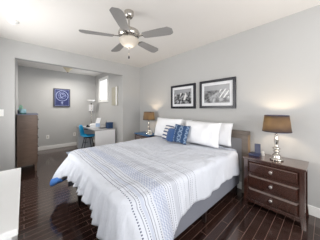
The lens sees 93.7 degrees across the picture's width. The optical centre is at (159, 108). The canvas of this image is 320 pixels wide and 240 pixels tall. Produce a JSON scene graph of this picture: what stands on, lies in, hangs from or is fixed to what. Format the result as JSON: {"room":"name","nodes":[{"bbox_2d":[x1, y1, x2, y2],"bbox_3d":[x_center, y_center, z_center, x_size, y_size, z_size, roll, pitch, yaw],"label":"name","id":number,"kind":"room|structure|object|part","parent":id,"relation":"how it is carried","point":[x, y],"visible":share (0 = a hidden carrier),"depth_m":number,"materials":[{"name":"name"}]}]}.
{"room":"bedroom","nodes":[
{"label":"bedroom","id":0,"kind":"room"},
{"bbox_2d":[15,59,17,168],"bbox_3d":[-3.342,0.032,3.432,0.100,2.440,2.065,0,0,-42],"label":"wall","id":1,"kind":"structure","parent":0,"point":[16,61],"depth_m":3.25,"materials":[{"name":"paint"}]},
{"bbox_2d":[18,66,94,146],"bbox_3d":[-3.159,0.032,4.924,2.175,2.440,0.100,0,0,-42],"label":"wall","id":2,"kind":"structure","parent":0,"point":[36,86],"depth_m":4.71,"materials":[{"name":"paint"}]},
{"bbox_2d":[54,88,69,106],"bbox_3d":[-3.154,-0.348,4.833,0.450,0.575,0.040,0,0,-42],"label":"picture","id":3,"kind":"object","parent":2,"relation":"attached to","point":[61,96],"visible":1,"depth_m":4.81,"materials":[{"name":"paper"}]},
{"bbox_2d":[38,139,94,150],"bbox_3d":[-3.157,1.197,4.848,2.043,0.110,0.016,0,0,-42],"label":"baseboard","id":4,"kind":"structure","parent":2,"relation":"attached to","point":[72,143],"depth_m":4.76,"materials":[{"name":"white paint"}]},
{"bbox_2d":[0,37,139,170],"bbox_3d":[-1.757,0.032,3.395,3.058,2.440,0.120,0,0,-42],"label":"wall","id":5,"kind":"structure","parent":0,"point":[10,50],"depth_m":2.85,"materials":[{"name":"paint"}]},
{"bbox_2d":[95,73,120,142],"bbox_3d":[-1.697,0.032,4.856,0.100,2.440,1.965,0,0,-42],"label":"wall","id":6,"kind":"structure","parent":0,"point":[105,111],"depth_m":4.58,"materials":[{"name":"paint"}]},
{"bbox_2d":[98,76,107,102],"bbox_3d":[-1.868,-0.618,4.981,0.065,0.820,0.770,0,0,-42],"label":"window","id":7,"kind":"structure","parent":6,"relation":"in","point":[103,79],"depth_m":4.99,"materials":[{"name":"white glass"}]},
{"bbox_3d":[-1.857,-0.618,4.991,0.036,0.700,0.650,0,0,-42],"label":"sash","id":8,"kind":"part","parent":7,"relation":"part of","materials":[{"name":"white glass"}]},
{"bbox_2d":[112,86,117,105],"bbox_3d":[-1.318,-0.353,4.340,0.030,0.530,0.360,0,0,-42],"label":"wall panel","id":9,"kind":"object","parent":6,"relation":"attached to","point":[114,89],"visible":1,"depth_m":4.30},
{"bbox_2d":[0,0,319,75],"bbox_3d":[-0.776,-1.238,2.313,3.258,0.100,7.170,0,0,-42],"label":"ceiling","id":10,"kind":"structure","parent":0,"point":[54,24],"depth_m":2.07,"materials":[{"name":"paint"}]},
{"bbox_2d":[7,18,18,24],"bbox_3d":[-1.996,-1.168,2.037,0.120,0.040,0.120,0,0,-42],"label":"smoke detector","id":11,"kind":"object","parent":10,"relation":"attached to","point":[11,21],"visible":1,"depth_m":2.01,"materials":[{"name":"white plastic"}]},
{"bbox_2d":[63,67,72,72],"bbox_3d":[-2.636,-1.099,4.292,0.280,0.178,0.280,0,0,-42],"label":"ceiling light","id":12,"kind":"object","parent":10,"relation":"attached to","point":[65,68],"visible":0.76,"depth_m":4.24,"materials":[{"name":"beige glass"}]},
{"bbox_2d":[79,7,172,58],"bbox_3d":[-0.389,-0.900,1.879,1.058,0.576,1.044,0,0,-42],"label":"ceiling fan","id":13,"kind":"object","parent":10,"relation":"hanging from","point":[129,36],"visible":1,"depth_m":1.75,"materials":[{"name":"silver metal"}]},
{"bbox_3d":[-0.736,-0.871,1.739,0.360,0.006,0.132,0,11,-17],"label":"blade","id":14,"kind":"part","parent":13,"relation":"part of","materials":[{"name":"silver metal"}]},
{"bbox_3d":[-0.595,-0.871,2.150,0.132,0.006,0.360,-13,8,-34],"label":"blade","id":15,"kind":"part","parent":13,"relation":"part of","materials":[{"name":"silver metal"}]},
{"bbox_3d":[-0.388,-0.871,1.477,0.132,0.006,0.360,11,0,1],"label":"blade","id":16,"kind":"part","parent":13,"relation":"part of","materials":[{"name":"grey wood"}]},
{"bbox_3d":[-0.382,-0.797,1.847,0.242,0.094,0.242,0,0,-42],"label":"lamp shade","id":17,"kind":"part","parent":13,"relation":"part of","materials":[{"name":"white glass"}]},
{"bbox_3d":[-0.160,-0.871,2.143,0.132,0.006,0.360,-14,-8,36],"label":"blade","id":18,"kind":"part","parent":13,"relation":"part of","materials":[{"name":"silver metal"}]},
{"bbox_3d":[-0.032,-0.871,1.727,0.360,0.006,0.132,0,-11,19],"label":"blade","id":19,"kind":"part","parent":13,"relation":"part of","materials":[{"name":"silver metal"}]},
{"bbox_2d":[18,143,319,239],"bbox_3d":[-0.776,1.302,2.313,3.258,0.100,7.170,0,0,-42],"label":"floor","id":20,"kind":"structure","parent":0,"point":[46,212],"depth_m":1.72,"materials":[{"name":"brown wood"}]},
{"bbox_2d":[0,168,20,239],"bbox_3d":[-1.064,0.872,0.763,0.515,0.760,0.860,0,0,-42],"label":"dresser","id":21,"kind":"object","parent":20,"relation":"on","point":[10,180],"visible":1,"depth_m":0.79,"materials":[{"name":"white paint"}]},
{"bbox_2d":[17,113,38,170],"bbox_3d":[-2.879,0.677,3.275,0.333,1.150,0.920,0,0,-42],"label":"dresser","id":22,"kind":"object","parent":20,"relation":"on","point":[27,127],"visible":0.99,"depth_m":2.93,"materials":[{"name":"wood"}]},
{"bbox_2d":[20,109,25,113],"bbox_3d":[-2.672,0.056,2.929,0.098,0.092,0.097,0,0,-42],"label":"storage jar","id":23,"kind":"object","parent":22,"relation":"on","point":[22,111],"visible":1,"depth_m":2.89,"materials":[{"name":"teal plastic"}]},
{"bbox_2d":[88,100,94,145],"bbox_3d":[-2.341,0.482,5.113,0.250,1.540,0.249,0,0,-42],"label":"floor lamp","id":24,"kind":"object","parent":20,"relation":"on","point":[90,101],"visible":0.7,"depth_m":5.11,"materials":[{"name":"silver metal"}]},
{"bbox_2d":[76,125,115,148],"bbox_3d":[-1.918,0.902,4.423,0.700,0.700,1.270,0,0,-42],"label":"desk","id":25,"kind":"object","parent":20,"relation":"on","point":[104,136],"visible":0.62,"depth_m":4.13,"materials":[{"name":"grey laminate"}]},
{"bbox_3d":[-2.371,0.889,4.721,0.410,0.625,0.200,0,0,-42],"label":"drawer","id":26,"kind":"part","parent":25,"relation":"part of","materials":[{"name":"grey laminate"}]},
{"bbox_3d":[-2.299,0.690,4.641,0.380,0.185,0.015,0,0,-42],"label":"drawer","id":27,"kind":"part","parent":25,"relation":"part of","materials":[{"name":"blue plastic"}]},
{"bbox_3d":[-2.299,0.889,4.641,0.380,0.185,0.015,0,0,-42],"label":"drawer","id":28,"kind":"part","parent":25,"relation":"part of","materials":[{"name":"grey laminate"}]},
{"bbox_3d":[-2.299,1.089,4.641,0.380,0.185,0.015,0,0,-42],"label":"drawer","id":29,"kind":"part","parent":25,"relation":"part of","materials":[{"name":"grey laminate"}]},
{"bbox_2d":[90,118,100,127],"bbox_3d":[-1.874,0.417,4.364,0.310,0.270,0.243,0,0,-22],"label":"printer","id":30,"kind":"object","parent":25,"relation":"on","point":[96,124],"visible":0.99,"depth_m":4.28,"materials":[{"name":"white paint"}]},
{"bbox_3d":[-1.459,0.914,4.013,0.540,0.675,0.025,0,0,-42],"label":"panel","id":31,"kind":"part","parent":25,"relation":"part of","materials":[{"name":"white wood"}]},
{"bbox_2d":[106,122,112,128],"bbox_3d":[-1.416,0.469,4.197,0.160,0.165,0.150,0,0,-42],"label":"storage box","id":32,"kind":"object","parent":25,"relation":"on","point":[109,125],"visible":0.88,"depth_m":4.15,"materials":[{"name":"blue fabric"}]},
{"bbox_2d":[134,131,154,139],"bbox_3d":[-0.347,0.940,3.802,0.390,0.625,0.600,0,0,-42],"label":"nightstand","id":33,"kind":"object","parent":20,"relation":"on","point":[138,135],"visible":0.25,"depth_m":3.73,"materials":[{"name":"blue paint"}]},
{"bbox_3d":[-0.463,0.744,3.698,0.022,0.140,0.484,0,0,-42],"label":"drawer","id":34,"kind":"part","parent":33,"relation":"part of","materials":[{"name":"brown wood"}]},
{"bbox_2d":[143,112,154,133],"bbox_3d":[-0.275,0.353,3.705,0.293,0.545,0.293,0,0,-42],"label":"table lamp","id":35,"kind":"object","parent":33,"relation":"on","point":[148,116],"visible":0.88,"depth_m":3.60,"materials":[{"name":"brown fabric"}]},
{"bbox_3d":[-0.275,0.181,3.705,0.290,0.196,0.290,0,0,-42],"label":"lamp shade","id":36,"kind":"part","parent":35,"relation":"part of","materials":[{"name":"brown fabric"}]},
{"bbox_2d":[68,129,249,239],"bbox_3d":[-0.036,0.794,2.239,2.015,0.915,1.875,0,0,-42],"label":"bed","id":37,"kind":"object","parent":20,"relation":"on","point":[240,140],"visible":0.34,"depth_m":1.92,"materials":[{"name":"grey fabric"}]},
{"bbox_3d":[-1.031,1.142,1.927,0.048,0.220,0.048,0,0,-42],"label":"leg","id":38,"kind":"part","parent":37,"relation":"part of","materials":[{"name":"brown wood"}]},
{"bbox_2d":[50,136,239,239],"bbox_3d":[-0.165,0.837,2.161,2.073,0.519,2.035,0,0,43],"label":"duvet","id":39,"kind":"object","parent":37,"relation":"on","point":[138,189],"visible":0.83,"depth_m":1.39,"materials":[{"name":"white fabric"}]},
{"bbox_2d":[162,125,173,138],"bbox_3d":[0.151,0.446,2.789,0.150,0.257,0.210,0,0,-45],"label":"cushion","id":40,"kind":"object","parent":39,"relation":"on","point":[167,127],"visible":0.5,"depth_m":2.77,"materials":[{"name":"fabric"}]},
{"bbox_2d":[154,117,182,135],"bbox_3d":[0.147,0.386,2.995,0.218,0.388,0.726,0,0,-37],"label":"pillow","id":41,"kind":"object","parent":39,"relation":"on","point":[161,124],"visible":0.59,"depth_m":3.00,"materials":[{"name":"white fabric"}]},
{"bbox_2d":[166,128,174,141],"bbox_3d":[0.193,0.460,2.622,0.168,0.230,0.128,0,0,33],"label":"cushion","id":42,"kind":"object","parent":39,"relation":"on","point":[170,134],"visible":0.91,"depth_m":2.58,"materials":[{"name":"blue fabric"}]},
{"bbox_2d":[173,124,189,144],"bbox_3d":[0.345,0.431,2.547,0.327,0.318,0.163,0,0,37],"label":"cushion","id":43,"kind":"object","parent":39,"relation":"on","point":[181,132],"visible":0.91,"depth_m":2.49,"materials":[{"name":"blue fabric"}]},
{"bbox_2d":[186,120,221,148],"bbox_3d":[0.657,0.396,2.432,0.194,0.368,0.664,0,0,-40],"label":"pillow","id":44,"kind":"object","parent":39,"relation":"on","point":[203,133],"visible":0.92,"depth_m":2.31,"materials":[{"name":"white fabric"}]},
{"bbox_2d":[193,120,233,146],"bbox_3d":[0.833,0.399,2.510,0.177,0.353,0.742,0,0,-40],"label":"pillow","id":45,"kind":"object","parent":39,"relation":"on","point":[226,128],"visible":0.3,"depth_m":2.28,"materials":[{"name":"white fabric"}]},
{"bbox_3d":[0.492,1.182,1.661,0.048,0.140,0.048,0,0,-42],"label":"leg","id":46,"kind":"part","parent":37,"relation":"part of","materials":[{"name":"brown wood"}]},
{"bbox_3d":[0.469,1.002,1.619,1.930,0.240,0.030,0,0,-42],"label":"rail","id":47,"kind":"part","parent":37,"relation":"part of","materials":[{"name":"grey fabric"}]},
{"bbox_3d":[0.683,0.672,2.890,0.045,0.560,1.685,0,0,-42],"label":"headboard panel","id":48,"kind":"part","parent":37,"relation":"part of","materials":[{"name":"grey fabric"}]},
{"bbox_3d":[0.663,0.422,2.872,0.020,0.060,1.685,0,0,-42],"label":"headboard rail","id":49,"kind":"part","parent":37,"relation":"part of","materials":[{"name":"beige wood"}]},
{"bbox_3d":[0.683,0.364,2.890,0.075,0.055,1.875,0,0,-42],"label":"headboard","id":50,"kind":"part","parent":37,"relation":"part of","materials":[{"name":"beige wood"}]},
{"bbox_3d":[1.273,0.822,2.232,0.075,0.860,0.083,0,0,-42],"label":"headboard post","id":51,"kind":"part","parent":37,"relation":"part of","materials":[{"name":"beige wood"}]},
{"bbox_2d":[243,151,308,231],"bbox_3d":[1.414,0.940,1.860,0.390,0.625,0.600,0,0,-42],"label":"nightstand","id":52,"kind":"object","parent":20,"relation":"on","point":[281,188],"visible":0.96,"depth_m":1.73,"materials":[{"name":"brown wood"}]},
{"bbox_3d":[1.123,0.952,1.964,0.052,0.600,0.055,0,0,-42],"label":"leg","id":53,"kind":"part","parent":52,"relation":"part of","materials":[{"name":"brown wood"}]},
{"bbox_2d":[248,144,260,156],"bbox_3d":[1.265,0.550,2.001,0.113,0.152,0.125,0,0,-42],"label":"dock","id":54,"kind":"object","parent":52,"relation":"on","point":[257,153],"visible":1,"depth_m":1.99,"materials":[{"name":"blue plastic"}]},
{"bbox_3d":[1.299,1.075,1.755,0.022,0.137,0.484,0,0,-42],"label":"drawer","id":55,"kind":"part","parent":52,"relation":"part of","materials":[{"name":"brown wood"}]},
{"bbox_3d":[1.299,0.912,1.755,0.022,0.144,0.484,0,0,-42],"label":"drawer","id":56,"kind":"part","parent":52,"relation":"part of","materials":[{"name":"brown wood"}]},
{"bbox_3d":[1.299,0.744,1.755,0.022,0.140,0.484,0,0,-42],"label":"drawer","id":57,"kind":"part","parent":52,"relation":"part of","materials":[{"name":"brown wood"}]},
{"bbox_2d":[262,115,291,161],"bbox_3d":[1.423,0.353,1.833,0.293,0.545,0.293,0,0,-42],"label":"table lamp","id":58,"kind":"object","parent":52,"relation":"on","point":[276,124],"visible":1,"depth_m":1.76,"materials":[{"name":"brown fabric"}]},
{"bbox_3d":[1.423,0.181,1.833,0.290,0.196,0.290,0,0,-42],"label":"lamp shade","id":59,"kind":"part","parent":58,"relation":"part of","materials":[{"name":"brown fabric"}]},
{"bbox_3d":[1.489,0.952,1.560,0.052,0.600,0.055,0,0,-42],"label":"leg","id":60,"kind":"part","parent":52,"relation":"part of","materials":[{"name":"brown wood"}]},
{"bbox_3d":[1.723,0.952,1.772,0.040,0.600,0.055,0,0,-42],"label":"leg","id":61,"kind":"part","parent":52,"relation":"part of","materials":[{"name":"brown wood"}]},
{"bbox_3d":[-2.134,1.248,4.214,0.740,0.008,0.810,0,0,-42],"label":"rug","id":62,"kind":"object","parent":20,"relation":"on","visible":0},
{"bbox_2d":[79,125,94,148],"bbox_3d":[-2.133,0.861,4.389,0.401,0.765,0.369,0,0,-10],"label":"desk chair","id":63,"kind":"object","parent":62,"relation":"on","point":[81,129],"visible":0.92,"depth_m":4.37,"materials":[{"name":"teal plastic"}]},
{"bbox_2d":[140,5,319,207],"bbox_3d":[1.087,0.032,2.609,0.100,2.440,5.105,0,0,-42],"label":"wall","id":64,"kind":"structure","parent":0,"point":[275,65],"depth_m":2.12,"materials":[{"name":"paint"}]},
{"bbox_2d":[171,83,195,107],"bbox_3d":[0.476,-0.253,3.186,0.028,0.505,0.655,0,0,-42],"label":"framed picture","id":65,"kind":"object","parent":64,"relation":"attached to","point":[182,96],"visible":1,"depth_m":3.15},
{"bbox_2d":[174,88,190,103],"bbox_3d":[0.475,-0.253,3.185,0.002,0.311,0.461,0,0,-42],"label":"print","id":66,"kind":"object","parent":65,"relation":"attached to","point":[181,95],"depth_m":3.18},
{"bbox_2d":[199,76,235,107],"bbox_3d":[0.984,-0.256,2.627,0.028,0.505,0.660,0,0,-42],"label":"framed picture","id":67,"kind":"object","parent":64,"relation":"attached to","point":[217,93],"visible":1,"depth_m":2.59},
{"bbox_2d":[204,83,229,102],"bbox_3d":[0.983,-0.256,2.626,0.002,0.311,0.466,0,0,-42],"label":"print","id":68,"kind":"object","parent":67,"relation":"attached to","point":[215,92],"depth_m":2.61},
{"bbox_2d":[237,181,319,217],"bbox_3d":[1.051,1.197,2.563,0.016,0.110,4.885,0,0,-42],"label":"baseboard","id":69,"kind":"structure","parent":64,"relation":"attached to","point":[314,211],"depth_m":1.75,"materials":[{"name":"white paint"}]}
]}

